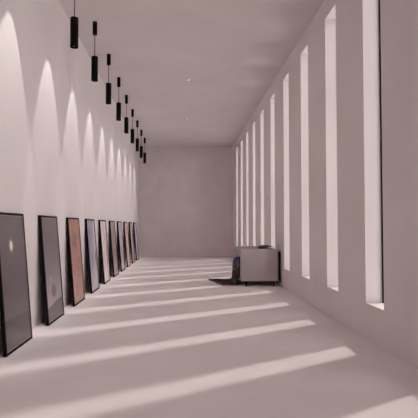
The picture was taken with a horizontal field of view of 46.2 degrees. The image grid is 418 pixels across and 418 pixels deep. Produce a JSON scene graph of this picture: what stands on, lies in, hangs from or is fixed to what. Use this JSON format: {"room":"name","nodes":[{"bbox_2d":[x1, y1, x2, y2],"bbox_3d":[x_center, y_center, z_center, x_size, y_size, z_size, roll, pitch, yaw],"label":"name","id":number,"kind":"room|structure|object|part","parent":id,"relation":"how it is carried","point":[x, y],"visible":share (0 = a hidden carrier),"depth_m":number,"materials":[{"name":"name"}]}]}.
{"room":"art gallery","nodes":[
{"label":"art gallery","id":0,"kind":"room"},
{"bbox_2d":[0,0,138,350],"bbox_3d":[-2.286,-0.706,8.070,0.200,4.380,23.100,0,-2,-3],"label":"wall","id":1,"kind":"structure","parent":0,"point":[64,150],"depth_m":6.71,"materials":[{"name":"paint"}]},
{"bbox_2d":[138,146,232,256],"bbox_3d":[-0.929,-0.299,19.601,3.732,4.380,0.200,0,-2,-3],"label":"wall","id":2,"kind":"structure","parent":0,"point":[186,209],"depth_m":19.50,"materials":[{"name":"paint"}]},
{"bbox_2d":[59,0,323,146],"bbox_3d":[-0.333,-2.991,8.255,4.112,0.200,23.100,0,-2,-3],"label":"ceiling","id":3,"kind":"structure","parent":0,"point":[231,52],"depth_m":9.07,"materials":[{"name":"paint"}]},
{"bbox_2d":[70,0,78,48],"bbox_3d":[-1.702,-2.500,6.200,0.101,0.925,0.101,0,-2,-3],"label":"pendant lamp","id":4,"kind":"object","parent":3,"relation":"hanging from","point":[74,21],"visible":1,"depth_m":6.15,"materials":[{"name":"black metal"}]},
{"bbox_3d":[-1.702,-2.228,6.191,0.101,0.380,0.101,0,-2,-3],"label":"lamp shade","id":5,"kind":"part","parent":4,"relation":"part of","materials":[{"name":"black metal"}]},
{"bbox_2d":[91,21,97,81],"bbox_3d":[-1.777,-2.450,7.623,0.101,0.925,0.101,0,-2,-3],"label":"pendant lamp","id":6,"kind":"object","parent":3,"relation":"hanging from","point":[94,59],"visible":1,"depth_m":7.58,"materials":[{"name":"black metal"}]},
{"bbox_3d":[-1.777,-2.178,7.613,0.101,0.380,0.101,0,-2,-3],"label":"lamp shade","id":7,"kind":"part","parent":6,"relation":"part of","materials":[{"name":"black metal"}]},
{"bbox_2d":[106,54,110,103],"bbox_3d":[-1.853,-2.400,9.045,0.101,0.925,0.101,0,-2,-3],"label":"pendant lamp","id":8,"kind":"object","parent":3,"relation":"hanging from","point":[108,85],"visible":1,"depth_m":9.00,"materials":[{"name":"black metal"}]},
{"bbox_3d":[-1.853,-2.127,9.035,0.101,0.380,0.101,0,-2,-3],"label":"lamp shade","id":9,"kind":"part","parent":8,"relation":"part of","materials":[{"name":"black metal"}]},
{"bbox_2d":[116,77,120,120],"bbox_3d":[-1.928,-2.350,10.467,0.101,0.925,0.101,0,-2,-3],"label":"pendant lamp","id":10,"kind":"object","parent":3,"relation":"hanging from","point":[118,104],"visible":1,"depth_m":10.43,"materials":[{"name":"black metal"}]},
{"bbox_3d":[-1.928,-2.077,10.457,0.101,0.380,0.101,0,-2,-3],"label":"lamp shade","id":11,"kind":"part","parent":10,"relation":"part of","materials":[{"name":"black metal"}]},
{"bbox_2d":[124,95,127,133],"bbox_3d":[-2.004,-2.299,11.889,0.101,0.925,0.101,0,-2,-3],"label":"pendant lamp","id":12,"kind":"object","parent":3,"relation":"hanging from","point":[126,96],"visible":1,"depth_m":11.85,"materials":[{"name":"black metal"}]},
{"bbox_3d":[-2.004,-2.027,11.879,0.101,0.380,0.101,0,-2,-3],"label":"lamp shade","id":13,"kind":"part","parent":12,"relation":"part of","materials":[{"name":"black metal"}]},
{"bbox_2d":[130,109,133,142],"bbox_3d":[-2.079,-2.249,13.311,0.101,0.925,0.101,0,-2,-3],"label":"pendant lamp","id":14,"kind":"object","parent":3,"relation":"hanging from","point":[132,110],"visible":1,"depth_m":13.27,"materials":[{"name":"black metal"}]},
{"bbox_3d":[-2.079,-1.977,13.302,0.101,0.380,0.101,0,-2,-3],"label":"lamp shade","id":15,"kind":"part","parent":14,"relation":"part of","materials":[{"name":"black metal"}]},
{"bbox_2d":[136,120,138,150],"bbox_3d":[-2.155,-2.199,14.733,0.101,0.925,0.101,0,-2,-3],"label":"pendant lamp","id":16,"kind":"object","parent":3,"relation":"hanging from","point":[137,121],"visible":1,"depth_m":14.70,"materials":[{"name":"black metal"}]},
{"bbox_3d":[-2.155,-1.927,14.724,0.101,0.380,0.101,0,-2,-3],"label":"lamp shade","id":17,"kind":"part","parent":16,"relation":"part of","materials":[{"name":"black metal"}]},
{"bbox_2d":[140,130,142,157],"bbox_3d":[-2.230,-2.149,16.155,0.101,0.925,0.101,0,-2,-3],"label":"pendant lamp","id":18,"kind":"object","parent":3,"relation":"hanging from","point":[141,131],"visible":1,"depth_m":16.12,"materials":[{"name":"black metal"}]},
{"bbox_3d":[-2.230,-1.877,16.146,0.101,0.380,0.101,0,-2,-3],"label":"lamp shade","id":19,"kind":"part","parent":18,"relation":"part of","materials":[{"name":"black metal"}]},
{"bbox_2d":[143,138,145,163],"bbox_3d":[-2.305,-2.099,17.577,0.101,0.925,0.101,0,-2,-3],"label":"pendant lamp","id":20,"kind":"object","parent":3,"relation":"hanging from","point":[144,154],"visible":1,"depth_m":17.53,"materials":[{"name":"black metal"}]},
{"bbox_3d":[-2.305,-1.826,17.568,0.101,0.380,0.101,0,-2,-3],"label":"lamp shade","id":21,"kind":"part","parent":20,"relation":"part of","materials":[{"name":"black metal"}]},
{"bbox_2d":[0,256,417,417],"bbox_3d":[-0.333,1.587,8.093,4.112,0.200,23.100,0,-2,-3],"label":"floor","id":22,"kind":"structure","parent":0,"point":[161,338],"depth_m":4.38,"materials":[{"name":"white concrete"}]},
{"bbox_2d":[0,212,32,356],"bbox_3d":[-1.945,0.706,4.892,0.148,1.335,0.775,0,-2,-3],"label":"framed picture","id":23,"kind":"object","parent":22,"relation":"on","point":[15,310],"visible":1,"depth_m":4.85},
{"bbox_2d":[38,215,63,325],"bbox_3d":[-2.020,0.755,6.302,0.148,1.335,0.775,0,-2,-3],"label":"framed picture","id":24,"kind":"object","parent":22,"relation":"on","point":[48,225],"visible":1,"depth_m":6.23},
{"bbox_2d":[66,217,84,306],"bbox_3d":[-2.095,0.805,7.713,0.148,1.335,0.775,0,-2,-3],"label":"framed picture","id":25,"kind":"object","parent":22,"relation":"on","point":[72,224],"visible":1,"depth_m":7.64},
{"bbox_2d":[85,219,99,293],"bbox_3d":[-2.169,0.855,9.123,0.148,1.335,0.775,0,-2,-3],"label":"framed picture","id":26,"kind":"object","parent":22,"relation":"on","point":[89,223],"visible":1,"depth_m":9.05},
{"bbox_2d":[98,220,109,283],"bbox_3d":[-2.244,0.905,10.534,0.148,1.335,0.775,0,-2,-3],"label":"framed picture","id":27,"kind":"object","parent":22,"relation":"on","point":[102,223],"visible":1,"depth_m":10.46},
{"bbox_2d":[109,221,118,276],"bbox_3d":[-2.319,0.955,11.945,0.148,1.335,0.775,0,-2,-3],"label":"framed picture","id":28,"kind":"object","parent":22,"relation":"on","point":[111,223],"visible":1,"depth_m":11.87},
{"bbox_2d":[117,221,124,271],"bbox_3d":[-2.394,1.004,13.355,0.148,1.335,0.775,0,-2,-3],"label":"framed picture","id":29,"kind":"object","parent":22,"relation":"on","point":[119,223],"visible":1,"depth_m":13.27},
{"bbox_2d":[123,222,130,266],"bbox_3d":[-2.469,1.054,14.766,0.148,1.335,0.775,0,-2,-3],"label":"framed picture","id":30,"kind":"object","parent":22,"relation":"on","point":[125,224],"visible":1,"depth_m":14.67},
{"bbox_2d":[125,223,129,264],"bbox_3d":[-2.471,1.054,14.766,0.021,1.271,0.709,-5,-2,-3],"label":"artwork","id":31,"kind":"object","parent":30,"relation":"attached to","point":[127,249],"depth_m":14.73},
{"bbox_2d":[129,222,134,263],"bbox_3d":[-2.544,1.104,16.177,0.148,1.335,0.775,0,-2,-3],"label":"framed picture","id":32,"kind":"object","parent":22,"relation":"on","point":[130,223],"visible":1,"depth_m":16.09},
{"bbox_2d":[133,222,138,260],"bbox_3d":[-2.619,1.154,17.587,0.148,1.335,0.775,0,-2,-3],"label":"framed picture","id":33,"kind":"object","parent":22,"relation":"on","point":[134,224],"visible":0.93,"depth_m":17.48},
{"bbox_2d":[233,246,279,285],"bbox_3d":[0.997,1.204,10.602,0.792,0.742,1.580,0,-2,-3],"label":"sofa","id":34,"kind":"object","parent":22,"relation":"on","point":[256,264],"visible":0.77,"depth_m":9.82,"materials":[{"name":"beige fabric"}]},
{"bbox_2d":[209,245,272,284],"bbox_3d":[0.668,1.175,10.495,1.319,0.777,1.081,0,-2,-3],"label":"throw blanket","id":35,"kind":"object","parent":34,"relation":"on","point":[233,280],"visible":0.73,"depth_m":10.48,"materials":[{"name":"fabric"}]},
{"bbox_3d":[0.937,1.179,11.306,0.747,0.642,0.170,0,-2,-3],"label":"armrest","id":36,"kind":"part","parent":34,"relation":"part of","materials":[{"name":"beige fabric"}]},
{"bbox_3d":[1.012,1.129,9.899,0.747,0.642,0.170,0,-2,-3],"label":"armrest","id":37,"kind":"part","parent":34,"relation":"part of","materials":[{"name":"beige fabric"}]},
{"bbox_3d":[1.369,1.175,10.623,0.048,0.580,1.556,0,-2,-3],"label":"panel","id":38,"kind":"part","parent":34,"relation":"part of","materials":[{"name":"black"}]},
{"bbox_2d":[232,0,417,368],"bbox_3d":[1.631,-0.698,8.278,0.180,4.380,23.100,0,-2,-3],"label":"wall","id":39,"kind":"structure","parent":0,"point":[306,167],"depth_m":6.00,"materials":[{"name":"paint"}]},
{"bbox_2d":[378,0,383,302],"bbox_3d":[1.903,-0.851,5.131,0.030,3.757,0.520,0,-2,-3],"label":"window","id":40,"kind":"structure","parent":39,"relation":"in","point":[378,0],"depth_m":5.35,"materials":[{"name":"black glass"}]}
]}

